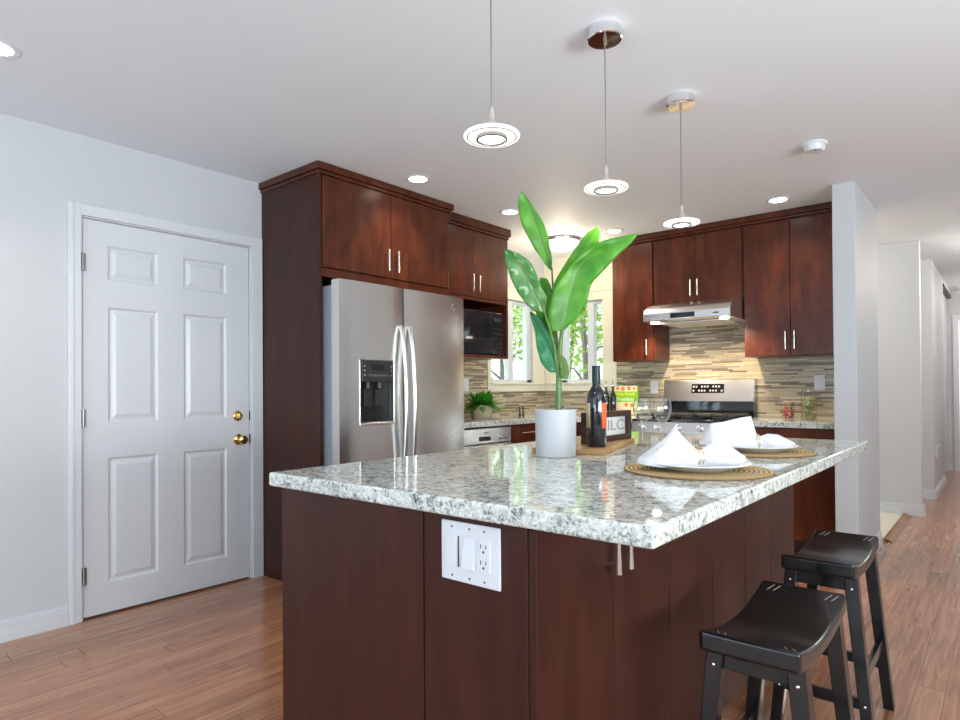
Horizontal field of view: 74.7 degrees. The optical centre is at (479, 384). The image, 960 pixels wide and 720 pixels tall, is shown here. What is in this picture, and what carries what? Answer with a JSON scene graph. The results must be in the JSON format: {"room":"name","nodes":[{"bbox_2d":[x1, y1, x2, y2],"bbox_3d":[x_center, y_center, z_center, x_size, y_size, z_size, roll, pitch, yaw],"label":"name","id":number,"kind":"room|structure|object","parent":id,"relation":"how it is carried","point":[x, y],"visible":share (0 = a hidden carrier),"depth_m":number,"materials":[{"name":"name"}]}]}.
{"room":"kitchen","nodes":[
{"label":"kitchen","id":0,"kind":"room"},
{"bbox_2d":[0,113,543,619],"bbox_3d":[-2.211,-0.037,3.049,0.120,2.463,9.050,-1,-1,40],"label":"wall","id":1,"kind":"structure","parent":0,"point":[43,168],"depth_m":3.06,"materials":[{"name":"grey paint"}]},
{"bbox_2d":[0,605,67,642],"bbox_3d":[-3.483,1.141,1.398,0.017,0.100,4.490,-1,-1,40],"label":"baseboard","id":2,"kind":"structure","parent":1,"relation":"attached to","point":[34,623],"depth_m":3.01,"materials":[{"name":"white"}]},
{"bbox_2d":[81,218,249,617],"bbox_3d":[-1.710,0.169,3.530,0.108,2.029,0.926,-1,-1,40],"label":"door","id":3,"kind":"structure","parent":1,"relation":"in","point":[166,413],"depth_m":3.49,"materials":[{"name":"white wood"}]},
{"bbox_2d":[67,201,263,624],"bbox_3d":[-1.749,0.140,3.575,0.132,2.112,1.069,-1,-1,40],"label":"door frame","id":4,"kind":"structure","parent":1,"relation":"attached to","point":[76,211],"depth_m":3.25,"materials":[{"name":"white wood"}]},
{"bbox_2d":[448,212,510,360],"bbox_3d":[-0.193,-0.737,4.990,0.504,1.056,0.843,-1,-1,40],"label":"upper cabinet","id":5,"kind":"object","parent":1,"relation":"attached to","point":[478,270],"visible":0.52,"depth_m":4.89,"materials":[{"name":"brown wood"}]},
{"bbox_2d":[463,308,503,355],"bbox_3d":[-0.186,-0.403,4.965,0.423,0.347,0.754,-1,-1,40],"label":"microwave","id":6,"kind":"object","parent":5,"relation":"in","point":[483,332],"visible":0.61,"depth_m":4.93,"materials":[{"name":"black plastic"}]},
{"bbox_2d":[464,360,544,416],"bbox_3d":[0.011,0.030,5.609,0.012,0.500,2.029,-1,-1,40],"label":"backsplash","id":7,"kind":"structure","parent":1,"relation":"attached to","point":[476,370],"depth_m":5.81,"materials":[{"name":"tile"}]},
{"bbox_2d":[464,378,468,391],"bbox_3d":[-0.122,0.004,5.434,0.009,0.116,0.074,-1,-1,40],"label":"wall outlet","id":8,"kind":"object","parent":7,"relation":"attached to","point":[466,380],"visible":0.84,"depth_m":5.43,"materials":[{"name":"white plastic"}]},
{"bbox_2d":[487,289,544,391],"bbox_3d":[0.320,-0.416,6.046,0.135,0.963,0.925,-1,-1,40],"label":"window","id":9,"kind":"structure","parent":1,"relation":"in","point":[508,384],"depth_m":6.13,"materials":[{"name":"beige wood"}]},
{"bbox_2d":[0,0,959,290],"bbox_3d":[2.057,-1.357,3.105,6.630,0.120,14.600,-1,-1,40],"label":"ceiling","id":10,"kind":"structure","parent":0,"point":[258,91],"depth_m":2.80,"materials":[{"name":"white paint"}]},
{"bbox_2d":[0,39,20,58],"bbox_3d":[-1.830,-1.272,2.378,0.158,0.007,0.158,-1,-1,40],"label":"recessed light","id":11,"kind":"object","parent":10,"relation":"in","point":[8,50],"visible":1,"depth_m":2.40,"materials":[{"name":"white"}]},
{"bbox_2d":[405,175,430,183],"bbox_3d":[-0.384,-1.270,3.896,0.158,0.007,0.158,-1,-1,40],"label":"recessed light","id":12,"kind":"object","parent":10,"relation":"in","point":[417,179],"visible":1,"depth_m":3.89,"materials":[{"name":"white"}]},
{"bbox_2d":[464,0,519,147],"bbox_3d":[0.031,-0.989,1.770,0.158,0.609,0.158,-1,-1,40],"label":"pendant light","id":13,"kind":"object","parent":10,"relation":"hanging from","point":[491,134],"visible":1,"depth_m":1.76,"materials":[{"name":"silver metal"}]},
{"bbox_2d":[499,209,518,215],"bbox_3d":[0.222,-1.269,4.635,0.158,0.007,0.158,-1,-1,40],"label":"recessed light","id":14,"kind":"object","parent":10,"relation":"in","point":[505,211],"visible":0.93,"depth_m":4.63,"materials":[{"name":"white"}]},
{"bbox_2d":[548,235,580,251],"bbox_3d":[0.716,-1.218,5.500,0.340,0.102,0.340,-1,-1,40],"label":"dome light","id":15,"kind":"object","parent":10,"relation":"attached to","point":[559,243],"visible":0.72,"depth_m":5.39,"materials":[{"name":"white glass"}]},
{"bbox_2d":[584,19,627,195],"bbox_3d":[0.455,-0.996,2.285,0.158,0.593,0.158,-1,-1,40],"label":"pendant light","id":16,"kind":"object","parent":10,"relation":"hanging from","point":[604,34],"visible":1,"depth_m":2.27,"materials":[{"name":"silver metal"}]},
{"bbox_2d":[604,228,623,233],"bbox_3d":[1.110,-1.270,5.214,0.158,0.007,0.158,-1,-1,40],"label":"recessed light","id":17,"kind":"object","parent":10,"relation":"in","point":[616,230],"visible":1,"depth_m":5.21,"materials":[{"name":"white"}]},
{"bbox_2d":[663,91,699,228],"bbox_3d":[0.902,-1.000,2.824,0.158,0.581,0.158,-1,-1,40],"label":"pendant light","id":18,"kind":"object","parent":10,"relation":"hanging from","point":[680,101],"visible":1,"depth_m":2.80,"materials":[{"name":"silver metal"}]},
{"bbox_2d":[766,196,790,203],"bbox_3d":[2.075,-1.283,4.383,0.158,0.007,0.158,-1,-1,40],"label":"recessed light","id":19,"kind":"object","parent":10,"relation":"in","point":[776,200],"visible":1,"depth_m":4.38,"materials":[{"name":"white"}]},
{"bbox_2d":[801,139,827,153],"bbox_3d":[1.793,-1.268,3.377,0.128,0.049,0.128,-1,-1,40],"label":"smoke detector","id":20,"kind":"object","parent":10,"relation":"attached to","point":[816,146],"visible":1,"depth_m":3.34,"materials":[{"name":"white plastic"}]},
{"bbox_2d":[0,470,959,719],"bbox_3d":[2.075,1.210,3.085,6.630,0.112,14.600,-1,-1,40],"label":"floor","id":21,"kind":"structure","parent":0,"point":[215,652],"depth_m":2.77,"materials":[{"name":"brown wood"}]},
{"bbox_2d":[259,160,453,581],"bbox_3d":[-0.774,-0.037,4.183,0.632,2.462,1.150,-1,-1,40],"label":"tall cabinet","id":22,"kind":"object","parent":21,"relation":"on","point":[322,222],"visible":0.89,"depth_m":3.81,"materials":[{"name":"brown wood"}]},
{"bbox_2d":[322,278,463,465],"bbox_3d":[-0.684,0.300,4.122,0.765,1.785,1.056,-1,-1,40],"label":"refrigerator","id":23,"kind":"object","parent":21,"relation":"on","point":[393,357],"visible":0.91,"depth_m":3.81,"materials":[{"name":"grey metal"}]},
{"bbox_2d":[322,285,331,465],"bbox_3d":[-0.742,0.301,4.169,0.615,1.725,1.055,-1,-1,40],"label":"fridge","id":24,"kind":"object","parent":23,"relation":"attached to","point":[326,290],"depth_m":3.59,"materials":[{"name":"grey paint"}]},
{"bbox_2d":[464,426,510,448],"bbox_3d":[-0.161,0.761,4.895,0.568,0.868,0.595,-1,-1,40],"label":"dishwasher","id":25,"kind":"object","parent":21,"relation":"on","point":[479,437],"visible":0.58,"depth_m":4.72,"materials":[{"name":"grey metal"}]},
{"bbox_2d":[504,423,535,443],"bbox_3d":[0.043,0.758,5.145,0.640,0.876,1.360,-1,-1,40],"label":"base cabinet","id":26,"kind":"object","parent":21,"relation":"on","point":[520,433],"visible":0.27,"depth_m":5.07,"materials":[{"name":"brown wood"}]},
{"bbox_2d":[282,485,793,719],"bbox_3d":[0.425,0.732,2.305,0.936,0.880,2.003,-1,-1,40],"label":"kitchen island","id":27,"kind":"object","parent":21,"relation":"on","point":[576,628],"visible":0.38,"depth_m":1.56,"materials":[{"name":"brown wood"}]},
{"bbox_2d":[442,519,500,591],"bbox_3d":[-0.024,0.368,1.367,0.168,0.132,0.014,-1,-1,40],"label":"outlet plate","id":28,"kind":"object","parent":27,"relation":"attached to","point":[471,553],"visible":1,"depth_m":1.36,"materials":[{"name":"white plastic"}]},
{"bbox_2d":[462,537,474,570],"bbox_3d":[-0.025,0.367,1.364,0.033,0.068,0.008,-1,-1,40],"label":"rocker switch","id":29,"kind":"object","parent":28,"relation":"attached to","point":[468,543],"depth_m":1.36,"materials":[{"name":"white plastic"}]},
{"bbox_2d":[477,540,490,573],"bbox_3d":[0.009,0.367,1.340,0.034,0.068,0.004,-1,-1,40],"label":"receptacle","id":30,"kind":"object","parent":28,"relation":"attached to","point":[483,546],"depth_m":1.34,"materials":[{"name":"grey plastic"}]},
{"bbox_2d":[269,432,867,548],"bbox_3d":[0.539,0.270,2.290,1.188,0.040,2.185,-1,-1,40],"label":"island countertop","id":31,"kind":"structure","parent":27,"relation":"on","point":[593,497],"depth_m":1.54,"materials":[{"name":"stone"}]},
{"bbox_2d":[505,191,637,457],"bbox_3d":[0.309,-0.221,2.225,0.462,0.946,0.171,0,0,-4],"label":"banana plant","id":32,"kind":"object","parent":31,"relation":"on","point":[557,307],"visible":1,"depth_m":2.19,"materials":[{"name":"green plant"}]},
{"bbox_2d":[532,436,633,454],"bbox_3d":[0.437,0.244,2.555,0.270,0.019,0.600,-1,0,24],"label":"serving board","id":33,"kind":"object","parent":31,"relation":"on","point":[581,449],"visible":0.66,"depth_m":2.33,"materials":[{"name":"brown wood"}]},
{"bbox_2d":[586,366,606,447],"bbox_3d":[0.435,0.081,2.355,0.074,0.304,0.073,-1,-1,40],"label":"wine bottle","id":34,"kind":"object","parent":33,"relation":"on","point":[596,409],"visible":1,"depth_m":2.33,"materials":[{"name":"black glass"}]},
{"bbox_2d":[581,410,630,444],"bbox_3d":[0.526,0.172,2.598,0.030,0.124,0.375,-1,-1,40],"label":"framed sign","id":35,"kind":"object","parent":33,"relation":"on","point":[618,421],"visible":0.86,"depth_m":2.64,"materials":[{"name":"brown wood"}]},
{"bbox_2d":[633,398,651,445],"bbox_3d":[0.678,0.155,2.627,0.077,0.195,0.077,0,0,-24],"label":"wine glass","id":36,"kind":"object","parent":31,"relation":"on","point":[634,398],"visible":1,"depth_m":2.62,"materials":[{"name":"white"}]},
{"bbox_2d":[633,398,651,423],"bbox_3d":[0.678,0.110,2.627,0.077,0.106,0.077,-1,-1,40],"label":"bowl","id":37,"kind":"object","parent":36,"relation":"on","point":[634,398],"depth_m":2.62,"materials":[{"name":"clear glass"}]},
{"bbox_2d":[624,463,774,480],"bbox_3d":[0.618,0.243,1.796,0.406,0.006,0.406,-1,-1,40],"label":"placemat","id":38,"kind":"object","parent":31,"relation":"on","point":[750,472],"visible":0.71,"depth_m":1.69,"materials":[{"name":"wicker"}]},
{"bbox_2d":[657,460,752,472],"bbox_3d":[0.618,0.228,1.796,0.296,0.024,0.296,-1,-1,40],"label":"dinner plate","id":39,"kind":"object","parent":38,"relation":"on","point":[748,463],"visible":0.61,"depth_m":1.69,"materials":[{"name":"white ceramic"}]},
{"bbox_2d":[636,427,746,467],"bbox_3d":[0.603,0.177,1.801,0.321,0.112,0.132,0,0,-6],"label":"folded napkin","id":40,"kind":"object","parent":39,"relation":"on","point":[674,449],"visible":0.88,"depth_m":1.77,"materials":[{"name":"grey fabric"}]},
{"bbox_2d":[695,447,704,464],"bbox_3d":[0.623,0.207,1.796,0.015,0.057,0.052,0,0,-6],"label":"napkin ring","id":41,"kind":"object","parent":40,"relation":"attached to","point":[695,447],"visible":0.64,"depth_m":1.77,"materials":[{"name":"gold metal"}]},
{"bbox_2d":[702,447,817,457],"bbox_3d":[1.007,0.244,2.304,0.406,0.006,0.406,-1,-1,40],"label":"placemat","id":42,"kind":"object","parent":31,"relation":"on","point":[789,453],"visible":0.44,"depth_m":2.17,"materials":[{"name":"wicker"}]},
{"bbox_2d":[731,445,797,452],"bbox_3d":[1.007,0.230,2.304,0.286,0.024,0.286,-1,-1,40],"label":"dinner plate","id":43,"kind":"object","parent":42,"relation":"on","point":[739,449],"visible":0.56,"depth_m":2.20,"materials":[{"name":"white ceramic"}]},
{"bbox_2d":[698,416,795,447],"bbox_3d":[0.977,0.175,2.315,0.340,0.119,0.114,0,0,6],"label":"folded napkin","id":44,"kind":"object","parent":43,"relation":"on","point":[739,432],"visible":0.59,"depth_m":2.29,"materials":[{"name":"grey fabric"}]},
{"bbox_2d":[576,422,631,435],"bbox_3d":[0.940,0.756,5.712,1.288,0.876,0.652,-1,-1,40],"label":"base cabinet","id":45,"kind":"object","parent":21,"relation":"on","point":[578,424],"visible":0.02,"depth_m":5.40,"materials":[{"name":"brown wood"}]},
{"bbox_2d":[464,413,651,428],"bbox_3d":[0.506,0.294,5.188,1.280,0.042,2.017,-1,-1,40],"label":"countertop","id":46,"kind":"structure","parent":45,"relation":"on","point":[512,419],"depth_m":4.97,"materials":[{"name":"stone"}]},
{"bbox_2d":[464,389,507,418],"bbox_3d":[0.033,0.157,5.185,0.430,0.238,0.391,-1,-1,40],"label":"potted fern","id":47,"kind":"object","parent":46,"relation":"on","point":[482,406],"visible":0.99,"depth_m":5.11,"materials":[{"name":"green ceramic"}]},
{"bbox_2d":[470,405,492,418],"bbox_3d":[0.011,0.221,5.179,0.188,0.110,0.188,-1,-1,40],"label":"pot","id":48,"kind":"object","parent":47,"relation":"attached to","point":[482,412],"depth_m":5.10,"materials":[{"name":"beige ceramic"}]},
{"bbox_2d":[605,382,609,410],"bbox_3d":[1.140,0.115,5.683,0.056,0.316,0.056,-1,-1,40],"label":"oil bottle","id":49,"kind":"object","parent":46,"relation":"on","point":[606,386],"visible":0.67,"depth_m":5.66,"materials":[{"name":"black glass"}]},
{"bbox_2d":[610,380,615,410],"bbox_3d":[1.192,0.114,5.639,0.056,0.316,0.056,-1,-1,40],"label":"oil bottle","id":50,"kind":"object","parent":46,"relation":"on","point":[613,395],"visible":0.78,"depth_m":5.62,"materials":[{"name":"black glass"}]},
{"bbox_2d":[614,386,638,414],"bbox_3d":[1.308,0.140,5.639,0.227,0.261,0.032,-1,-1,40],"label":"cookbook","id":51,"kind":"object","parent":46,"relation":"on","point":[625,395],"visible":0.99,"depth_m":5.61,"materials":[{"name":"green paper"}]},
{"bbox_2d":[616,402,636,414],"bbox_3d":[1.299,0.211,5.628,0.223,0.110,0.001,-1,-1,40],"label":"picture","id":52,"kind":"object","parent":51,"relation":"attached to","point":[619,405],"depth_m":5.61,"materials":[{"name":"beige paper"}]},
{"bbox_2d":[631,378,755,433],"bbox_3d":[1.698,0.566,5.013,0.760,1.235,0.742,-1,-1,40],"label":"gas range","id":53,"kind":"object","parent":21,"relation":"on","point":[696,404],"visible":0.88,"depth_m":5.11,"materials":[{"name":"grey paint"}]},
{"bbox_2d":[632,417,737,422],"bbox_3d":[1.701,0.278,5.021,0.756,0.021,0.608,-1,-1,40],"label":"cooktop","id":54,"kind":"object","parent":53,"relation":"in","point":[652,419],"depth_m":4.85,"materials":[{"name":"silver glass"}]},
{"bbox_2d":[700,580,854,719],"bbox_3d":[0.741,0.862,1.557,0.313,0.604,0.494,-1,-1,40],"label":"stool","id":55,"kind":"object","parent":21,"relation":"on","point":[782,630],"visible":1,"depth_m":1.50,"materials":[{"name":"black paint"}]},
{"bbox_2d":[754,427,835,553],"bbox_3d":[2.290,0.738,4.586,0.678,0.876,0.652,-1,-1,40],"label":"base cabinet","id":56,"kind":"object","parent":21,"relation":"on","point":[814,496],"visible":0.09,"depth_m":4.25,"materials":[{"name":"brown wood"}]},
{"bbox_2d":[752,417,833,428],"bbox_3d":[2.290,0.278,4.595,0.680,0.042,0.642,-1,-1,40],"label":"countertop","id":57,"kind":"structure","parent":56,"relation":"on","point":[808,423],"depth_m":4.37,"materials":[{"name":"stone"}]},
{"bbox_2d":[782,402,793,417],"bbox_3d":[2.310,0.194,4.714,0.088,0.127,0.088,-1,-1,40],"label":"glass jar","id":58,"kind":"object","parent":57,"relation":"on","point":[788,412],"visible":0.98,"depth_m":4.70,"materials":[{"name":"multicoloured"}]},
{"bbox_2d":[802,396,815,418],"bbox_3d":[2.416,0.147,4.625,0.106,0.217,0.106,-1,-1,40],"label":"glass jar","id":59,"kind":"object","parent":57,"relation":"on","point":[811,408],"visible":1,"depth_m":4.61,"materials":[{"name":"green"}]},
{"bbox_2d":[770,529,895,719],"bbox_3d":[1.238,0.863,2.204,0.313,0.604,0.494,-1,-1,40],"label":"stool","id":60,"kind":"object","parent":21,"relation":"on","point":[831,559],"visible":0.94,"depth_m":2.11,"materials":[{"name":"black paint"}]},
{"bbox_2d":[883,513,910,541],"bbox_3d":[3.436,1.162,5.166,0.062,0.022,1.220,-1,-1,40],"label":"threshold strip","id":61,"kind":"object","parent":21,"relation":"on","point":[901,522],"visible":1,"depth_m":5.08,"materials":[{"name":"brown wood"}]},
{"bbox_2d":[544,256,824,418],"bbox_3d":[1.749,-0.044,5.560,2.745,2.463,0.120,-1,-1,40],"label":"wall","id":62,"kind":"structure","parent":0,"point":[604,280],"depth_m":6.03,"materials":[{"name":"beige paint"}]},
{"bbox_2d":[545,288,616,390],"bbox_3d":[0.999,-0.419,6.150,0.805,0.963,0.135,-1,-1,40],"label":"window","id":63,"kind":"structure","parent":62,"relation":"in","point":[609,367],"depth_m":6.06,"materials":[{"name":"beige wood"}]},
{"bbox_2d":[612,233,668,362],"bbox_3d":[1.395,-0.737,5.530,0.404,1.070,0.356,-1,-1,40],"label":"upper cabinet","id":64,"kind":"object","parent":62,"relation":"attached to","point":[635,340],"visible":0.63,"depth_m":5.40,"materials":[{"name":"brown wood"}]},
{"bbox_2d":[545,324,833,418],"bbox_3d":[1.710,-0.223,5.507,2.731,0.980,0.012,-1,-1,40],"label":"backsplash","id":65,"kind":"structure","parent":62,"relation":"attached to","point":[711,352],"depth_m":5.21,"materials":[{"name":"tile"}]},
{"bbox_2d":[650,380,657,393],"bbox_3d":[1.556,0.021,5.621,0.074,0.116,0.009,-1,-1,40],"label":"wall outlet","id":66,"kind":"object","parent":65,"relation":"attached to","point":[653,384],"visible":1,"depth_m":5.62,"materials":[{"name":"white plastic"}]},
{"bbox_2d":[652,383,655,390],"bbox_3d":[1.554,0.021,5.619,0.034,0.068,0.004,-1,-1,40],"label":"receptacle","id":67,"kind":"object","parent":66,"relation":"attached to","point":[653,384],"depth_m":5.62,"materials":[{"name":"white plastic"}]},
{"bbox_2d":[814,375,824,389],"bbox_3d":[2.575,-0.016,4.771,0.074,0.116,0.009,-1,-1,40],"label":"wall outlet","id":68,"kind":"object","parent":65,"relation":"attached to","point":[819,380],"visible":1,"depth_m":4.77,"materials":[{"name":"white plastic"}]},
{"bbox_2d":[817,378,821,386],"bbox_3d":[2.573,-0.016,4.769,0.034,0.068,0.004,-1,-1,40],"label":"receptacle","id":69,"kind":"object","parent":68,"relation":"attached to","point":[819,380],"depth_m":4.77,"materials":[{"name":"white plastic"}]},
{"bbox_2d":[652,217,743,304],"bbox_3d":[1.829,-0.973,5.168,0.730,0.610,0.356,-1,-1,40],"label":"upper cabinet","id":70,"kind":"object","parent":62,"relation":"attached to","point":[700,262],"visible":0.78,"depth_m":5.04,"materials":[{"name":"brown wood"}]},
{"bbox_2d":[643,297,744,328],"bbox_3d":[1.762,-0.575,5.050,0.680,0.177,0.618,-1,-1,40],"label":"range hood","id":71,"kind":"object","parent":70,"relation":"attached to","point":[726,311],"visible":0.98,"depth_m":4.84,"materials":[{"name":"silver metal"}]},
{"bbox_2d":[742,201,833,357],"bbox_3d":[2.374,-0.750,4.714,0.682,1.070,0.356,-1,-1,40],"label":"upper cabinet","id":72,"kind":"object","parent":62,"relation":"attached to","point":[788,256],"visible":0.73,"depth_m":4.62,"materials":[{"name":"brown wood"}]},
{"bbox_2d":[832,181,882,551],"bbox_3d":[2.614,-0.059,4.340,0.147,2.463,0.885,-1,-1,40],"label":"wall","id":73,"kind":"structure","parent":0,"point":[854,217],"depth_m":4.04,"materials":[{"name":"grey paint"}]},
{"bbox_2d":[877,240,922,504],"bbox_3d":[3.140,-0.047,6.340,2.143,2.463,0.120,-1,-1,40],"label":"wall","id":74,"kind":"structure","parent":0,"point":[898,264],"depth_m":5.71,"materials":[{"name":"grey paint"}]},
{"bbox_2d":[880,501,925,516],"bbox_3d":[3.195,1.133,6.280,2.040,0.100,0.137,-1,-1,40],"label":"baseboard","id":75,"kind":"structure","parent":74,"relation":"attached to","point":[910,509],"depth_m":5.67,"materials":[{"name":"white"}]},
{"bbox_2d":[920,259,944,489],"bbox_3d":[4.294,-0.044,7.715,2.155,2.463,1.490,-1,-1,40],"label":"wall","id":76,"kind":"structure","parent":0,"point":[933,432],"depth_m":6.51,"materials":[{"name":"grey paint"}]},
{"bbox_2d":[923,474,946,499],"bbox_3d":[4.343,1.136,7.648,2.052,0.100,1.487,-1,-1,40],"label":"baseboard","id":77,"kind":"structure","parent":76,"relation":"attached to","point":[927,493],"depth_m":6.49,"materials":[{"name":"white"}]},
{"bbox_2d":[936,444,940,457],"bbox_3d":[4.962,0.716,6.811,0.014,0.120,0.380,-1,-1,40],"label":"wall outlet","id":78,"kind":"object","parent":76,"relation":"in","point":[938,448],"visible":1,"depth_m":6.73,"materials":[{"name":"white plastic"}]},
{"bbox_2d":[947,291,959,470],"bbox_3d":[7.538,-0.065,7.854,4.320,2.463,0.120,-1,-1,40],"label":"wall","id":79,"kind":"structure","parent":0,"point":[953,304],"depth_m":8.66,"materials":[{"name":"grey paint"}]},
{"bbox_2d":[948,463,952,470],"bbox_3d":[6.205,1.133,8.875,0.740,0.100,0.017,-1,-1,40],"label":"baseboard","id":80,"kind":"structure","parent":79,"relation":"attached to","point":[950,464],"depth_m":8.65,"materials":[{"name":"white"}]},
{"bbox_2d":[952,315,959,470],"bbox_3d":[6.862,0.110,8.329,0.960,2.130,0.106,-1,-1,40],"label":"door","id":81,"kind":"structure","parent":79,"relation":"in","point":[955,318],"depth_m":8.61,"materials":[{"name":"white wood"}]},
{"bbox_3d":[5.986,-1.253,8.175,0.120,0.061,1.380,-1,-1,40],"label":"wall","id":82,"kind":"structure","parent":0,"visible":0},
{"bbox_2d":[943,283,950,473],"bbox_3d":[5.997,-0.031,8.156,0.125,2.380,1.370,-1,-1,40],"label":"closet door","id":83,"kind":"structure","parent":82,"relation":"in","point":[946,295],"depth_m":8.37,"materials":[{"name":"white"}]},
{"label":"outside","id":84,"kind":"structure","parent":0,"visible":0},
{"bbox_3d":[-5.252,1.772,20.001,26.280,0.150,36.000,-1,-1,40],"label":"ground","id":85,"kind":"structure","parent":84,"visible":0},
{"bbox_2d":[491,305,572,379],"bbox_3d":[0.330,-1.249,12.213,3.578,5.719,3.659,-1,-1,40],"label":"tree","id":86,"kind":"object","parent":85,"relation":"on","point":[520,351],"visible":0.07,"depth_m":12.48,"materials":[{"name":"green plant"}]},
{"bbox_2d":[491,372,602,379],"bbox_3d":[-1.407,0.674,13.968,12.190,1.900,0.020,0,0,-9],"label":"fence","id":87,"kind":"object","parent":85,"relation":"on","point":[493,376],"visible":0.02,"depth_m":14.35,"materials":[{"name":"white"}]},
{"bbox_2d":[497,304,602,379],"bbox_3d":[1.507,-1.157,10.637,2.883,5.494,2.902,-1,-1,40],"label":"tree","id":88,"kind":"object","parent":85,"relation":"on","point":[572,346],"visible":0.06,"depth_m":10.56,"materials":[{"name":"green plant"}]},
{"bbox_2d":[569,304,602,379],"bbox_3d":[1.396,-1.436,8.926,1.778,6.027,1.577,-1,-1,40],"label":"tree","id":89,"kind":"object","parent":85,"relation":"on","point":[583,328],"visible":0.06,"depth_m":8.80,"materials":[{"name":"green plant"}]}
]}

